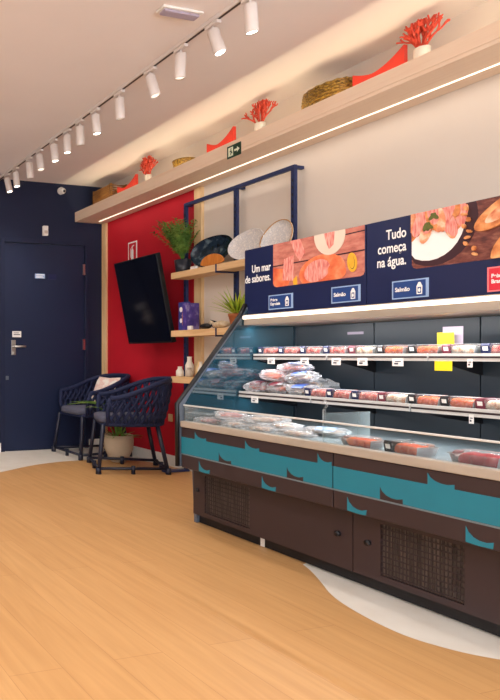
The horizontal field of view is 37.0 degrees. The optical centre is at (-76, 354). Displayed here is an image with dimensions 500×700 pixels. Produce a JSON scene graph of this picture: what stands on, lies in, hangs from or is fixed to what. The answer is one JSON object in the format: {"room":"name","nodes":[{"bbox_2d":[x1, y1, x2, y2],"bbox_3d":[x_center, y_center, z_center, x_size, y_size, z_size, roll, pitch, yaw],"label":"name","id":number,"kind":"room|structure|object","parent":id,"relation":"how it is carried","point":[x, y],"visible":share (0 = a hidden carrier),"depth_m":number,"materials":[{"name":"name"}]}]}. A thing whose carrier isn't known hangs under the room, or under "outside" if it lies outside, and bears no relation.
{"room":"food shop","nodes":[
{"label":"food shop","id":0,"kind":"room"},
{"bbox_2d":[0,179,101,438],"bbox_3d":[-1.054,-0.398,5.457,6.090,2.735,0.100,0,0,-16],"label":"wall","id":1,"kind":"structure","parent":0,"point":[31,206],"depth_m":6.09,"materials":[{"name":"blue paint"}]},
{"bbox_2d":[0,237,88,451],"bbox_3d":[1.228,-0.105,6.059,0.990,2.150,0.062,0,0,-16],"label":"trim","id":2,"kind":"structure","parent":1,"relation":"attached to","point":[3,240],"depth_m":5.96,"materials":[{"name":"blue paint"}]},
{"bbox_2d":[5,242,84,450],"bbox_3d":[1.237,-0.083,6.032,0.900,2.101,0.119,0,0,-16],"label":"door","id":3,"kind":"structure","parent":1,"relation":"in","point":[45,341],"depth_m":6.04,"materials":[{"name":"blue paint"}]},
{"bbox_2d":[42,226,47,235],"bbox_3d":[1.228,-1.267,6.020,0.056,0.100,0.036,0,0,-16],"label":"wall sensor","id":4,"kind":"object","parent":1,"relation":"attached to","point":[44,228],"visible":1,"depth_m":6.00,"materials":[{"name":"white paint"}]},
{"bbox_2d":[0,439,99,451],"bbox_3d":[-1.056,0.925,5.397,6.054,0.090,0.015,0,0,-16],"label":"baseboard","id":5,"kind":"structure","parent":1,"relation":"attached to","point":[96,441],"depth_m":6.18,"materials":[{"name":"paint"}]},
{"bbox_2d":[57,187,65,194],"bbox_3d":[1.410,-1.688,6.045,0.076,0.080,0.086,0,0,-16],"label":"security camera","id":6,"kind":"object","parent":1,"relation":"attached to","point":[61,190],"visible":1,"depth_m":6.03,"materials":[{"name":"white paint"}]},
{"bbox_2d":[174,259,191,271],"bbox_3d":[2.094,-0.721,4.790,0.132,0.100,0.132,0,0,-16],"label":"pot","id":7,"kind":"object","parent":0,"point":[180,264],"depth_m":4.74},
{"bbox_2d":[0,0,488,187],"bbox_3d":[0.077,-1.815,1.573,6.190,0.100,8.190,0,0,-16],"label":"ceiling","id":8,"kind":"structure","parent":0,"point":[59,59],"depth_m":3.58,"materials":[{"name":"paint"}]},
{"bbox_2d":[0,0,240,179],"bbox_3d":[1.255,-1.753,4.018,0.032,0.023,3.870,0,0,-16],"label":"track rail","id":9,"kind":"object","parent":8,"relation":"attached to","point":[235,3],"visible":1,"depth_m":3.67,"materials":[{"name":"white metal"}]},
{"bbox_2d":[4,173,12,192],"bbox_3d":[0.802,-1.651,5.691,0.079,0.179,0.093,0,0,-16],"label":"spotlight","id":10,"kind":"object","parent":9,"relation":"attached to","point":[7,180],"visible":1,"depth_m":5.66,"materials":[{"name":"white metal"}]},
{"bbox_2d":[12,167,19,187],"bbox_3d":[0.849,-1.651,5.498,0.068,0.178,0.090,0,0,-16],"label":"spotlight","id":11,"kind":"object","parent":9,"relation":"attached to","point":[16,181],"visible":1,"depth_m":5.47,"materials":[{"name":"white metal"}]},
{"bbox_2d":[26,157,33,178],"bbox_3d":[0.931,-1.651,5.221,0.077,0.179,0.093,0,0,-16],"label":"spotlight","id":12,"kind":"object","parent":9,"relation":"attached to","point":[29,165],"visible":1,"depth_m":5.21,"materials":[{"name":"white metal"}]},
{"bbox_2d":[36,149,44,171],"bbox_3d":[0.977,-1.651,5.019,0.060,0.179,0.102,0,0,-16],"label":"spotlight","id":13,"kind":"object","parent":9,"relation":"attached to","point":[39,157],"visible":1,"depth_m":4.99,"materials":[{"name":"white metal"}]},
{"bbox_2d":[49,138,58,162],"bbox_3d":[1.047,-1.651,4.785,0.068,0.179,0.090,0,0,-16],"label":"spotlight","id":14,"kind":"object","parent":9,"relation":"attached to","point":[53,147],"visible":1,"depth_m":4.76,"materials":[{"name":"white metal"}]},
{"bbox_2d":[63,128,71,153],"bbox_3d":[1.103,-1.652,4.572,0.062,0.177,0.090,0,0,-16],"label":"spotlight","id":15,"kind":"object","parent":9,"relation":"attached to","point":[67,137],"visible":1,"depth_m":4.55,"materials":[{"name":"white metal"}]},
{"bbox_2d":[75,119,84,145],"bbox_3d":[1.161,-1.651,4.393,0.077,0.179,0.093,0,0,-16],"label":"spotlight","id":16,"kind":"object","parent":9,"relation":"attached to","point":[80,138],"visible":1,"depth_m":4.38,"materials":[{"name":"white metal"}]},
{"bbox_2d":[90,107,100,135],"bbox_3d":[1.213,-1.651,4.188,0.068,0.178,0.090,0,0,-16],"label":"spotlight","id":17,"kind":"object","parent":9,"relation":"attached to","point":[95,118],"visible":1,"depth_m":4.16,"materials":[{"name":"white metal"}]},
{"bbox_2d":[114,89,124,120],"bbox_3d":[1.296,-1.651,3.910,0.077,0.179,0.090,0,0,-16],"label":"spotlight","id":18,"kind":"object","parent":9,"relation":"attached to","point":[119,101],"visible":1,"depth_m":3.89,"materials":[{"name":"white metal"}]},
{"bbox_2d":[143,66,160,98],"bbox_3d":[1.379,-1.651,3.595,0.065,0.179,0.108,0,0,-37],"label":"spotlight","id":19,"kind":"object","parent":9,"relation":"attached to","point":[151,81],"visible":1,"depth_m":3.57,"materials":[{"name":"white metal"}]},
{"bbox_2d":[173,43,187,80],"bbox_3d":[1.445,-1.651,3.334,0.060,0.178,0.090,0,0,-16],"label":"spotlight","id":20,"kind":"object","parent":9,"relation":"attached to","point":[180,57],"visible":1,"depth_m":3.32,"materials":[{"name":"white metal"}]},
{"bbox_2d":[204,19,225,56],"bbox_3d":[1.519,-1.651,3.092,0.064,0.178,0.112,0,0,-37],"label":"spotlight","id":21,"kind":"object","parent":9,"relation":"attached to","point":[215,38],"visible":1,"depth_m":3.07,"materials":[{"name":"white metal"}]},
{"bbox_2d":[241,0,258,35],"bbox_3d":[1.585,-1.651,2.864,0.075,0.179,0.090,0,0,-16],"label":"spotlight","id":22,"kind":"object","parent":9,"relation":"attached to","point":[251,24],"visible":1,"depth_m":2.85,"materials":[{"name":"white metal"}]},
{"bbox_2d":[156,4,203,20],"bbox_3d":[1.307,-1.752,3.028,0.240,0.026,0.065,0,0,-16],"label":"recessed light","id":23,"kind":"object","parent":8,"relation":"in","point":[164,10],"visible":1,"depth_m":3.01,"materials":[{"name":"white paint"}]},
{"bbox_2d":[160,8,199,20],"bbox_3d":[1.307,-1.746,3.028,0.210,0.014,0.045,0,0,-16],"label":"diffuser","id":24,"kind":"object","parent":23,"relation":"attached to","point":[180,13],"depth_m":3.01,"materials":[{"name":"plastic"}]},
{"bbox_2d":[0,447,499,699],"bbox_3d":[0.077,1.019,1.573,6.190,0.102,8.190,0,0,-16],"label":"floor","id":25,"kind":"structure","parent":0,"point":[111,588],"depth_m":2.20,"materials":[{"name":"brown wood"}]},
{"bbox_2d":[51,373,131,460],"bbox_3d":[1.661,0.574,5.755,0.668,0.784,0.592,0,0,-16],"label":"armchair","id":26,"kind":"object","parent":25,"relation":"on","point":[83,411],"visible":0.52,"depth_m":5.76,"materials":[{"name":"metal"}]},
{"bbox_2d":[61,405,101,414],"bbox_3d":[1.602,0.529,5.738,0.470,0.067,0.430,0,0,-16],"label":"seat cushion","id":27,"kind":"object","parent":26,"relation":"on","point":[65,409],"depth_m":5.63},
{"bbox_2d":[91,377,119,400],"bbox_3d":[1.748,0.353,5.736,0.164,0.275,0.300,0,0,-24],"label":"throw pillow","id":28,"kind":"object","parent":26,"relation":"on","point":[102,382],"visible":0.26,"depth_m":5.73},
{"bbox_2d":[67,401,138,462],"bbox_3d":[1.638,0.693,5.387,0.664,0.549,0.376,0,0,13],"label":"planter","id":29,"kind":"object","parent":25,"relation":"on","point":[118,443],"visible":0.8,"depth_m":5.27,"materials":[{"name":"ceramic"}]},
{"bbox_2d":[87,376,171,474],"bbox_3d":[1.751,0.574,5.010,0.668,0.784,0.592,0,0,7],"label":"armchair","id":30,"kind":"object","parent":25,"relation":"on","point":[123,415],"visible":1,"depth_m":4.79,"materials":[{"name":"metal"}]},
{"bbox_2d":[94,412,149,422],"bbox_3d":[1.691,0.529,5.018,0.470,0.067,0.430,0,0,7],"label":"seat cushion","id":31,"kind":"object","parent":30,"relation":"on","point":[99,417],"depth_m":4.89,"materials":[{"name":"fabric"}]},
{"bbox_2d":[162,164,303,472],"bbox_3d":[2.263,-0.149,4.350,0.289,2.232,1.210,0,0,-16],"label":"shelving unit","id":32,"kind":"object","parent":25,"relation":"on","point":[235,266],"visible":0.37,"depth_m":4.40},
{"bbox_2d":[150,218,199,271],"bbox_3d":[2.061,-0.894,4.819,0.349,0.446,0.403,0,0,41],"label":"potted fern","id":33,"kind":"object","parent":32,"relation":"on","point":[178,238],"visible":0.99,"depth_m":4.75,"materials":[{"name":"green plant"}]},
{"bbox_2d":[176,366,183,375],"bbox_3d":[2.072,0.134,4.795,0.060,0.080,0.059,0,0,-16],"label":"ceramic jar","id":34,"kind":"object","parent":32,"relation":"on","point":[179,372],"visible":1,"depth_m":4.77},
{"bbox_2d":[179,302,189,329],"bbox_3d":[2.104,-0.315,4.788,0.031,0.230,0.100,0,0,-16],"label":"book","id":35,"kind":"object","parent":32,"relation":"on","point":[180,303],"visible":0.49,"depth_m":4.80,"materials":[{"name":"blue paper"}]},
{"bbox_2d":[180,307,182,324],"bbox_3d":[2.090,-0.321,4.783,0.001,0.163,0.079,0,0,-16],"label":"print","id":36,"kind":"object","parent":35,"relation":"attached to","point":[181,308],"depth_m":4.80,"materials":[{"name":"white"}]},
{"bbox_2d":[185,368,192,376],"bbox_3d":[2.107,0.138,4.706,0.060,0.072,0.059,0,0,-16],"label":"ceramic jar","id":37,"kind":"object","parent":32,"relation":"on","point":[188,373],"visible":1,"depth_m":4.69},
{"bbox_2d":[185,357,193,375],"bbox_3d":[2.153,0.093,4.802,0.066,0.160,0.065,0,0,-16],"label":"ceramic jar","id":38,"kind":"object","parent":32,"relation":"on","point":[189,364],"visible":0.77,"depth_m":4.78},
{"bbox_2d":[183,303,198,329],"bbox_3d":[2.125,-0.307,4.716,0.120,0.215,0.045,0,0,-16],"label":"book","id":39,"kind":"object","parent":32,"relation":"on","point":[190,310],"visible":0.8,"depth_m":4.70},
{"bbox_2d":[200,323,213,328],"bbox_3d":[2.165,-0.225,4.532,0.045,0.050,0.143,0,0,-16],"label":"figurine","id":40,"kind":"object","parent":32,"relation":"on","point":[206,325],"visible":0.95,"depth_m":4.52,"materials":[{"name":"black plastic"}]},
{"bbox_2d":[190,235,232,266],"bbox_3d":[2.207,-0.796,4.542,0.081,0.239,0.438,0,0,-15],"label":"platter","id":41,"kind":"object","parent":32,"relation":"on","point":[218,244],"visible":0.73,"depth_m":4.58,"materials":[{"name":"ceramic"}]},
{"bbox_2d":[200,254,223,265],"bbox_3d":[2.155,-0.716,4.429,0.016,0.086,0.230,0,0,-16],"label":"wooden board","id":42,"kind":"object","parent":32,"relation":"on","point":[212,259],"visible":0.95,"depth_m":4.41,"materials":[{"name":"orange wood"}]},
{"bbox_2d":[208,320,229,327],"bbox_3d":[2.197,-0.231,4.416,0.086,0.065,0.219,0,0,-16],"label":"driftwood","id":43,"kind":"object","parent":32,"relation":"on","point":[219,324],"visible":0.9,"depth_m":4.36,"materials":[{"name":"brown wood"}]},
{"bbox_2d":[210,286,244,324],"bbox_3d":[2.265,-0.351,4.253,0.386,0.304,0.337,0,0,2],"label":"potted plant","id":44,"kind":"object","parent":32,"relation":"on","point":[235,306],"visible":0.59,"depth_m":4.25,"materials":[{"name":"green plant"}]},
{"bbox_2d":[228,228,263,259],"bbox_3d":[2.285,-0.784,4.194,0.076,0.214,0.317,0,0,-16],"label":"platter","id":45,"kind":"object","parent":32,"relation":"on","point":[249,239],"visible":0.79,"depth_m":4.22,"materials":[{"name":"ceramic"}]},
{"bbox_2d":[259,219,293,246],"bbox_3d":[2.356,-0.790,3.944,0.078,0.226,0.259,0,0,-16],"label":"platter","id":46,"kind":"object","parent":32,"relation":"on","point":[280,231],"visible":0.67,"depth_m":3.96,"materials":[{"name":"ceramic"}]},
{"bbox_2d":[175,294,499,636],"bbox_3d":[2.138,0.331,2.545,0.918,1.273,2.003,0,0,-16],"label":"display chiller","id":47,"kind":"object","parent":25,"relation":"on","point":[424,532],"visible":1,"depth_m":2.69,"materials":[{"name":"teal metal"}]},
{"bbox_2d":[193,417,224,424],"bbox_3d":[1.601,0.369,3.311,0.132,0.043,0.168,0,0,-27],"label":"pack","id":48,"kind":"object","parent":47,"relation":"on","point":[206,420],"visible":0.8,"depth_m":3.31,"materials":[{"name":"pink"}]},
{"bbox_2d":[205,477,249,527],"bbox_3d":[1.608,0.778,3.145,0.005,0.205,0.312,0,0,-16],"label":"vent grille","id":49,"kind":"object","parent":47,"relation":"attached to","point":[227,502],"depth_m":3.14,"materials":[{"name":"metal"}]},
{"bbox_2d":[220,420,254,428],"bbox_3d":[1.657,0.369,3.149,0.164,0.043,0.166,0,0,-1],"label":"pack","id":50,"kind":"object","parent":47,"relation":"on","point":[234,424],"visible":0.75,"depth_m":3.15,"materials":[{"name":"white"}]},
{"bbox_2d":[215,410,247,419],"bbox_3d":[1.687,0.329,3.255,0.168,0.046,0.142,0,0,16],"label":"pack","id":51,"kind":"object","parent":50,"relation":"on","point":[232,416],"visible":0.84,"depth_m":3.23,"materials":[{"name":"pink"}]},
{"bbox_2d":[242,415,291,423],"bbox_3d":[1.757,0.331,3.050,0.107,0.040,0.236,0,0,-37],"label":"pack","id":52,"kind":"object","parent":50,"relation":"on","point":[249,418],"visible":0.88,"depth_m":3.04,"materials":[{"name":"white"}]},
{"bbox_2d":[239,424,278,432],"bbox_3d":[1.697,0.370,2.983,0.132,0.038,0.177,0,0,-33],"label":"pack","id":53,"kind":"object","parent":47,"relation":"on","point":[267,429],"visible":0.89,"depth_m":2.97,"materials":[{"name":"white"}]},
{"bbox_2d":[243,380,276,392],"bbox_3d":[1.963,0.183,3.417,0.173,0.070,0.157,0,0,-27],"label":"bag","id":54,"kind":"object","parent":47,"relation":"on","point":[257,386],"visible":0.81,"depth_m":3.41,"materials":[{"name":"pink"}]},
{"bbox_2d":[258,347,278,353],"bbox_3d":[2.031,-0.023,3.445,0.097,0.049,0.133,0,0,-14],"label":"tray","id":55,"kind":"object","parent":47,"relation":"on","point":[261,350],"visible":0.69,"depth_m":3.46,"materials":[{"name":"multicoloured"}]},
{"bbox_2d":[266,381,298,393],"bbox_3d":[2.004,0.183,3.283,0.183,0.074,0.154,0,0,-10],"label":"bag","id":56,"kind":"object","parent":47,"relation":"on","point":[282,388],"visible":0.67,"depth_m":3.28,"materials":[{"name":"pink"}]},
{"bbox_2d":[258,369,289,381],"bbox_3d":[1.986,0.116,3.354,0.160,0.070,0.168,0,0,-44],"label":"bag","id":57,"kind":"object","parent":56,"relation":"on","point":[271,376],"visible":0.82,"depth_m":3.34,"materials":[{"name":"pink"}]},
{"bbox_2d":[276,362,314,372],"bbox_3d":[2.058,0.070,3.280,0.181,0.067,0.114,0,0,29],"label":"bag","id":58,"kind":"object","parent":57,"relation":"on","point":[290,366],"visible":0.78,"depth_m":3.27,"materials":[{"name":"white"}]},
{"bbox_2d":[284,371,319,382],"bbox_3d":[2.035,0.119,3.190,0.146,0.071,0.167,0,0,-39],"label":"bag","id":59,"kind":"object","parent":56,"relation":"on","point":[304,376],"visible":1,"depth_m":3.17,"materials":[{"name":"white"}]},
{"bbox_2d":[261,422,304,430],"bbox_3d":[1.872,0.371,3.082,0.165,0.038,0.220,0,0,7],"label":"pack","id":60,"kind":"object","parent":47,"relation":"on","point":[286,425],"visible":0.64,"depth_m":3.05,"materials":[{"name":"white"}]},
{"bbox_2d":[278,346,299,353],"bbox_3d":[2.070,-0.023,3.310,0.097,0.049,0.133,0,0,-14],"label":"tray","id":61,"kind":"object","parent":47,"relation":"on","point":[282,350],"visible":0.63,"depth_m":3.32,"materials":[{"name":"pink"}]},
{"bbox_2d":[274,429,317,437],"bbox_3d":[1.759,0.371,2.783,0.132,0.037,0.196,0,0,-4],"label":"pack","id":62,"kind":"object","parent":47,"relation":"on","point":[286,432],"visible":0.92,"depth_m":2.77,"materials":[{"name":"white"}]},
{"bbox_2d":[286,384,320,395],"bbox_3d":[2.030,0.187,3.155,0.154,0.066,0.154,0,0,-24],"label":"bag","id":63,"kind":"object","parent":47,"relation":"on","point":[299,388],"visible":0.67,"depth_m":3.15,"materials":[{"name":"white"}]},
{"bbox_2d":[300,358,308,364],"bbox_3d":[2.032,0.033,3.159,0.002,0.036,0.048,0,0,-16],"label":"price tag","id":64,"kind":"object","parent":47,"relation":"attached to","point":[305,361],"visible":1,"depth_m":3.16,"materials":[{"name":"grey"}]},
{"bbox_2d":[245,225,366,314],"bbox_3d":[2.012,-0.430,3.168,0.022,0.385,0.732,0,0,-16],"label":"header sign","id":65,"kind":"object","parent":47,"relation":"on","point":[326,270],"visible":0.99,"depth_m":3.10,"materials":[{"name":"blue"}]},
{"bbox_2d":[273,225,364,286],"bbox_3d":[2.030,-0.500,3.071,0.004,0.242,0.523,0,0,-16],"label":"photo","id":66,"kind":"object","parent":65,"relation":"attached to","point":[338,256],"depth_m":3.03,"materials":[{"name":"multicoloured"}]},
{"bbox_2d":[300,346,322,353],"bbox_3d":[2.107,-0.023,3.175,0.097,0.049,0.133,0,0,-15],"label":"tray","id":67,"kind":"object","parent":47,"relation":"on","point":[303,349],"visible":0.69,"depth_m":3.18,"materials":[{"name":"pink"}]},
{"bbox_2d":[286,377,340,389],"bbox_3d":[2.167,0.170,3.317,0.169,0.100,0.264,0,0,-21],"label":"bag","id":68,"kind":"object","parent":47,"relation":"on","point":[322,385],"visible":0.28,"depth_m":3.25,"materials":[{"name":"white"}]},
{"bbox_2d":[304,388,331,396],"bbox_3d":[2.040,0.195,3.032,0.097,0.049,0.133,0,0,-15],"label":"tray","id":69,"kind":"object","parent":47,"relation":"on","point":[317,392],"visible":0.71,"depth_m":3.04,"materials":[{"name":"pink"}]},
{"bbox_2d":[302,426,351,435],"bbox_3d":[1.956,0.371,2.881,0.175,0.038,0.199,0,0,-44],"label":"pack","id":70,"kind":"object","parent":47,"relation":"on","point":[317,430],"visible":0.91,"depth_m":2.86,"materials":[{"name":"white"}]},
{"bbox_2d":[323,346,348,353],"bbox_3d":[2.142,-0.023,3.039,0.097,0.049,0.133,0,0,-16],"label":"tray","id":71,"kind":"object","parent":47,"relation":"on","point":[326,349],"visible":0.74,"depth_m":3.04,"materials":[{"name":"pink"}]},
{"bbox_2d":[332,358,340,364],"bbox_3d":[2.080,0.033,2.986,0.002,0.036,0.048,0,0,-16],"label":"price tag","id":72,"kind":"object","parent":47,"relation":"attached to","point":[335,361],"visible":1,"depth_m":2.98,"materials":[{"name":"grey"}]},
{"bbox_2d":[326,389,356,398],"bbox_3d":[2.070,0.195,2.907,0.097,0.049,0.133,0,0,-14],"label":"tray","id":73,"kind":"object","parent":47,"relation":"on","point":[331,393],"visible":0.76,"depth_m":2.92,"materials":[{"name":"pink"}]},
{"bbox_2d":[339,435,383,449],"bbox_3d":[1.842,0.366,2.484,0.096,0.049,0.133,0,0,-21],"label":"tray","id":74,"kind":"object","parent":47,"relation":"on","point":[350,440],"visible":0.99,"depth_m":2.46,"materials":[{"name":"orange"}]},
{"bbox_2d":[347,345,376,353],"bbox_3d":[2.179,-0.023,2.905,0.097,0.049,0.133,0,0,-15],"label":"tray","id":75,"kind":"object","parent":47,"relation":"on","point":[359,349],"visible":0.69,"depth_m":2.91,"materials":[{"name":"white"}]},
{"bbox_2d":[357,358,366,365],"bbox_3d":[2.116,0.033,2.856,0.002,0.036,0.048,0,0,-16],"label":"price tag","id":76,"kind":"object","parent":47,"relation":"attached to","point":[360,361],"visible":1,"depth_m":2.85,"materials":[{"name":"grey"}]},
{"bbox_2d":[351,390,381,400],"bbox_3d":[2.105,0.195,2.784,0.097,0.049,0.133,0,0,-17],"label":"tray","id":77,"kind":"object","parent":47,"relation":"on","point":[359,394],"visible":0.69,"depth_m":2.79,"materials":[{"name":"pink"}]},
{"bbox_2d":[243,295,499,318],"bbox_3d":[2.135,-0.220,2.537,0.010,0.020,1.946,0,0,-16],"label":"light","id":78,"kind":"object","parent":47,"relation":"attached to","point":[481,300],"depth_m":2.67,"materials":[{"name":"beige"}]},
{"bbox_2d":[375,345,407,353],"bbox_3d":[2.217,-0.023,2.770,0.097,0.049,0.133,0,0,-14],"label":"tray","id":79,"kind":"object","parent":47,"relation":"on","point":[381,349],"visible":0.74,"depth_m":2.78,"materials":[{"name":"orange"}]},
{"bbox_2d":[376,392,413,402],"bbox_3d":[2.139,0.195,2.661,0.097,0.049,0.133,0,0,-16],"label":"tray","id":80,"kind":"object","parent":47,"relation":"on","point":[396,397],"visible":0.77,"depth_m":2.67,"materials":[{"name":"white"}]},
{"bbox_2d":[392,358,402,365],"bbox_3d":[2.161,0.033,2.697,0.002,0.036,0.048,0,0,-16],"label":"price tag","id":81,"kind":"object","parent":47,"relation":"attached to","point":[395,361],"visible":1,"depth_m":2.70,"materials":[{"name":"grey"}]},
{"bbox_2d":[383,439,438,457],"bbox_3d":[1.886,0.364,2.288,0.107,0.054,0.146,0,0,-9],"label":"tray","id":82,"kind":"object","parent":47,"relation":"on","point":[403,446],"visible":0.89,"depth_m":2.27,"materials":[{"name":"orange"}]},
{"bbox_2d":[381,524,463,602],"bbox_3d":[1.865,0.778,2.220,0.005,0.205,0.290,0,0,-16],"label":"vent grille","id":83,"kind":"object","parent":47,"relation":"attached to","point":[430,565],"depth_m":2.21,"materials":[{"name":"metal"}]},
{"bbox_2d":[408,344,441,352],"bbox_3d":[2.256,-0.023,2.635,0.097,0.049,0.133,0,0,-17],"label":"tray","id":84,"kind":"object","parent":47,"relation":"on","point":[421,348],"visible":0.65,"depth_m":2.64,"materials":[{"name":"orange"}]},
{"bbox_2d":[406,394,447,405],"bbox_3d":[2.176,0.195,2.538,0.097,0.049,0.133,0,0,-15],"label":"tray","id":85,"kind":"object","parent":47,"relation":"on","point":[424,399],"visible":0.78,"depth_m":2.55,"materials":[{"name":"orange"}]},
{"bbox_2d":[367,196,499,304],"bbox_3d":[2.204,-0.430,2.459,0.032,0.385,0.732,0,0,-16],"label":"header sign","id":86,"kind":"object","parent":47,"relation":"on","point":[453,251],"visible":1,"depth_m":2.52,"materials":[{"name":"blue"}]},
{"bbox_2d":[411,196,499,268],"bbox_3d":[2.222,-0.500,2.362,0.014,0.242,0.523,0,0,-16],"label":"photo","id":87,"kind":"object","parent":86,"relation":"attached to","point":[466,234],"depth_m":2.44,"materials":[{"name":"multicoloured"}]},
{"bbox_2d":[435,361,451,370],"bbox_3d":[2.211,0.047,2.517,0.002,0.040,0.066,0,0,-16],"label":"card","id":88,"kind":"object","parent":47,"relation":"attached to","point":[439,365],"visible":1,"depth_m":2.52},
{"bbox_2d":[437,332,453,345],"bbox_3d":[2.328,-0.049,2.638,0.002,0.102,0.067,0,0,-16],"label":"card","id":89,"kind":"object","parent":47,"relation":"on","point":[442,338],"visible":0.57,"depth_m":2.64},
{"bbox_2d":[443,326,462,343],"bbox_3d":[2.354,-0.063,2.631,0.002,0.128,0.080,0,0,-16],"label":"card","id":90,"kind":"object","parent":47,"relation":"on","point":[458,330],"visible":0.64,"depth_m":2.62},
{"bbox_2d":[438,396,481,408],"bbox_3d":[2.209,0.195,2.415,0.097,0.049,0.133,0,0,-14],"label":"tray","id":91,"kind":"object","parent":47,"relation":"on","point":[451,401],"visible":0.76,"depth_m":2.42,"materials":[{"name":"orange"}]},
{"bbox_2d":[440,344,480,352],"bbox_3d":[2.292,-0.023,2.500,0.097,0.049,0.133,0,0,-15],"label":"tray","id":92,"kind":"object","parent":47,"relation":"on","point":[446,348],"visible":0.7,"depth_m":2.50,"materials":[{"name":"white"}]},
{"bbox_2d":[467,359,472,366],"bbox_3d":[2.237,0.033,2.422,0.002,0.036,0.018,0,0,-16],"label":"price tag","id":93,"kind":"object","parent":47,"relation":"attached to","point":[469,361],"visible":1,"depth_m":2.42,"materials":[{"name":"grey"}]},
{"bbox_2d":[447,449,499,468],"bbox_3d":[1.941,0.363,2.055,0.111,0.056,0.153,0,0,-21],"label":"tray","id":94,"kind":"object","parent":47,"relation":"on","point":[459,455],"visible":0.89,"depth_m":2.05,"materials":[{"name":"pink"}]},
{"bbox_2d":[473,398,499,409],"bbox_3d":[2.241,0.195,2.291,0.097,0.049,0.133,0,0,-15],"label":"tray","id":95,"kind":"object","parent":47,"relation":"on","point":[481,403],"visible":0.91,"depth_m":2.31,"materials":[{"name":"white"}]},
{"bbox_2d":[479,343,499,352],"bbox_3d":[2.332,-0.023,2.366,0.097,0.049,0.133,0,0,-17],"label":"tray","id":96,"kind":"object","parent":47,"relation":"on","point":[485,347],"visible":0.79,"depth_m":2.38,"materials":[{"name":"white"}]},
{"bbox_2d":[108,0,499,455],"bbox_3d":[3.005,-0.398,2.387,0.112,2.735,8.190,0,0,-16],"label":"wall","id":97,"kind":"structure","parent":0,"point":[442,151],"depth_m":3.75,"materials":[{"name":"beige paint"}]},
{"bbox_2d":[102,223,107,447],"bbox_3d":[1.887,-0.204,6.180,0.035,2.348,0.079,0,0,-16],"label":"trim","id":98,"kind":"structure","parent":97,"relation":"attached to","point":[105,225],"depth_m":6.14,"materials":[{"name":"wood"}]},
{"bbox_2d":[128,240,136,259],"bbox_3d":[2.015,-1.000,5.729,0.004,0.200,0.140,0,0,-16],"label":"sign","id":99,"kind":"object","parent":97,"relation":"attached to","point":[132,246],"visible":0.85,"depth_m":5.72,"materials":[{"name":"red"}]},
{"bbox_2d":[114,252,175,343],"bbox_3d":[1.967,-0.472,5.155,0.332,0.740,0.600,0,0,-16],"label":"television","id":100,"kind":"object","parent":97,"relation":"attached to","point":[142,288],"visible":1,"depth_m":5.07,"materials":[{"name":"black plastic"}]},
{"bbox_2d":[132,446,191,470],"bbox_3d":[2.239,0.925,4.934,0.024,0.090,2.509,0,0,-16],"label":"baseboard","id":101,"kind":"structure","parent":97,"relation":"attached to","point":[137,451],"depth_m":5.45,"materials":[{"name":"white paint"}]},
{"bbox_2d":[194,186,203,375],"bbox_3d":[2.257,-0.204,4.858,0.030,2.348,0.083,0,0,-16],"label":"trim","id":102,"kind":"structure","parent":97,"relation":"attached to","point":[198,192],"depth_m":4.83,"materials":[{"name":"wood"}]},
{"bbox_2d":[75,20,499,223],"bbox_3d":[2.305,-1.427,4.085,0.349,0.106,4.338,0,0,-16],"label":"wall ledge","id":103,"kind":"object","parent":97,"relation":"attached to","point":[471,58],"visible":1,"depth_m":3.47,"materials":[{"name":"beige"}]},
{"bbox_2d":[93,183,126,203],"bbox_3d":[1.837,-1.530,5.866,0.194,0.258,0.324,0,0,-16],"label":"basket","id":104,"kind":"object","parent":103,"relation":"on","point":[105,192],"visible":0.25,"depth_m":5.79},
{"bbox_2d":[117,174,137,192],"bbox_3d":[1.875,-1.517,5.466,0.030,0.234,0.285,0,0,-16],"label":"ornament","id":105,"kind":"object","parent":103,"relation":"on","point":[134,181],"visible":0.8,"depth_m":5.38,"materials":[{"name":"red paint"}]},
{"bbox_2d":[139,155,157,180],"bbox_3d":[1.950,-1.569,5.176,0.081,0.337,0.268,0,0,-20],"label":"decoration","id":106,"kind":"object","parent":103,"relation":"on","point":[146,166],"visible":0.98,"depth_m":5.14,"materials":[{"name":"white ceramic"}]},
{"bbox_2d":[172,157,194,167],"bbox_3d":[2.112,-1.490,4.801,0.190,0.180,0.190,0,0,-16],"label":"bowl","id":107,"kind":"object","parent":103,"relation":"on","point":[179,161],"visible":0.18,"depth_m":4.74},
{"bbox_2d":[207,126,235,151],"bbox_3d":[2.184,-1.520,4.354,0.030,0.239,0.260,0,0,-16],"label":"ornament","id":108,"kind":"object","parent":103,"relation":"on","point":[231,136],"visible":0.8,"depth_m":4.28,"materials":[{"name":"red paint"}]},
{"bbox_2d":[227,141,240,159],"bbox_3d":[2.127,-1.407,4.062,0.006,0.085,0.122,0,0,-16],"label":"exit sign","id":109,"kind":"object","parent":103,"relation":"attached to","point":[233,150],"visible":1,"depth_m":4.06,"materials":[{"name":"green"}]},
{"bbox_2d":[241,98,277,130],"bbox_3d":[2.279,-1.568,4.025,0.074,0.334,0.281,0,0,-8],"label":"ornament","id":110,"kind":"object","parent":103,"relation":"on","point":[261,108],"visible":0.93,"depth_m":3.99,"materials":[{"name":"white ceramic"}]},
{"bbox_2d":[301,76,351,109],"bbox_3d":[2.449,-1.514,3.587,0.197,0.229,0.323,0,0,-16],"label":"basket","id":111,"kind":"object","parent":103,"relation":"on","point":[320,92],"visible":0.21,"depth_m":3.51,"materials":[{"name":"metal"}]},
{"bbox_2d":[352,44,407,86],"bbox_3d":[2.493,-1.517,3.241,0.030,0.234,0.280,0,0,-16],"label":"ornament","id":112,"kind":"object","parent":103,"relation":"on","point":[401,57],"visible":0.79,"depth_m":3.17,"materials":[{"name":"red paint"}]},
{"bbox_2d":[396,12,450,58],"bbox_3d":[2.548,-1.568,3.032,0.084,0.335,0.243,0,0,-10],"label":"vase","id":113,"kind":"object","parent":103,"relation":"on","point":[413,37],"visible":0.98,"depth_m":3.01,"materials":[{"name":"white ceramic"}]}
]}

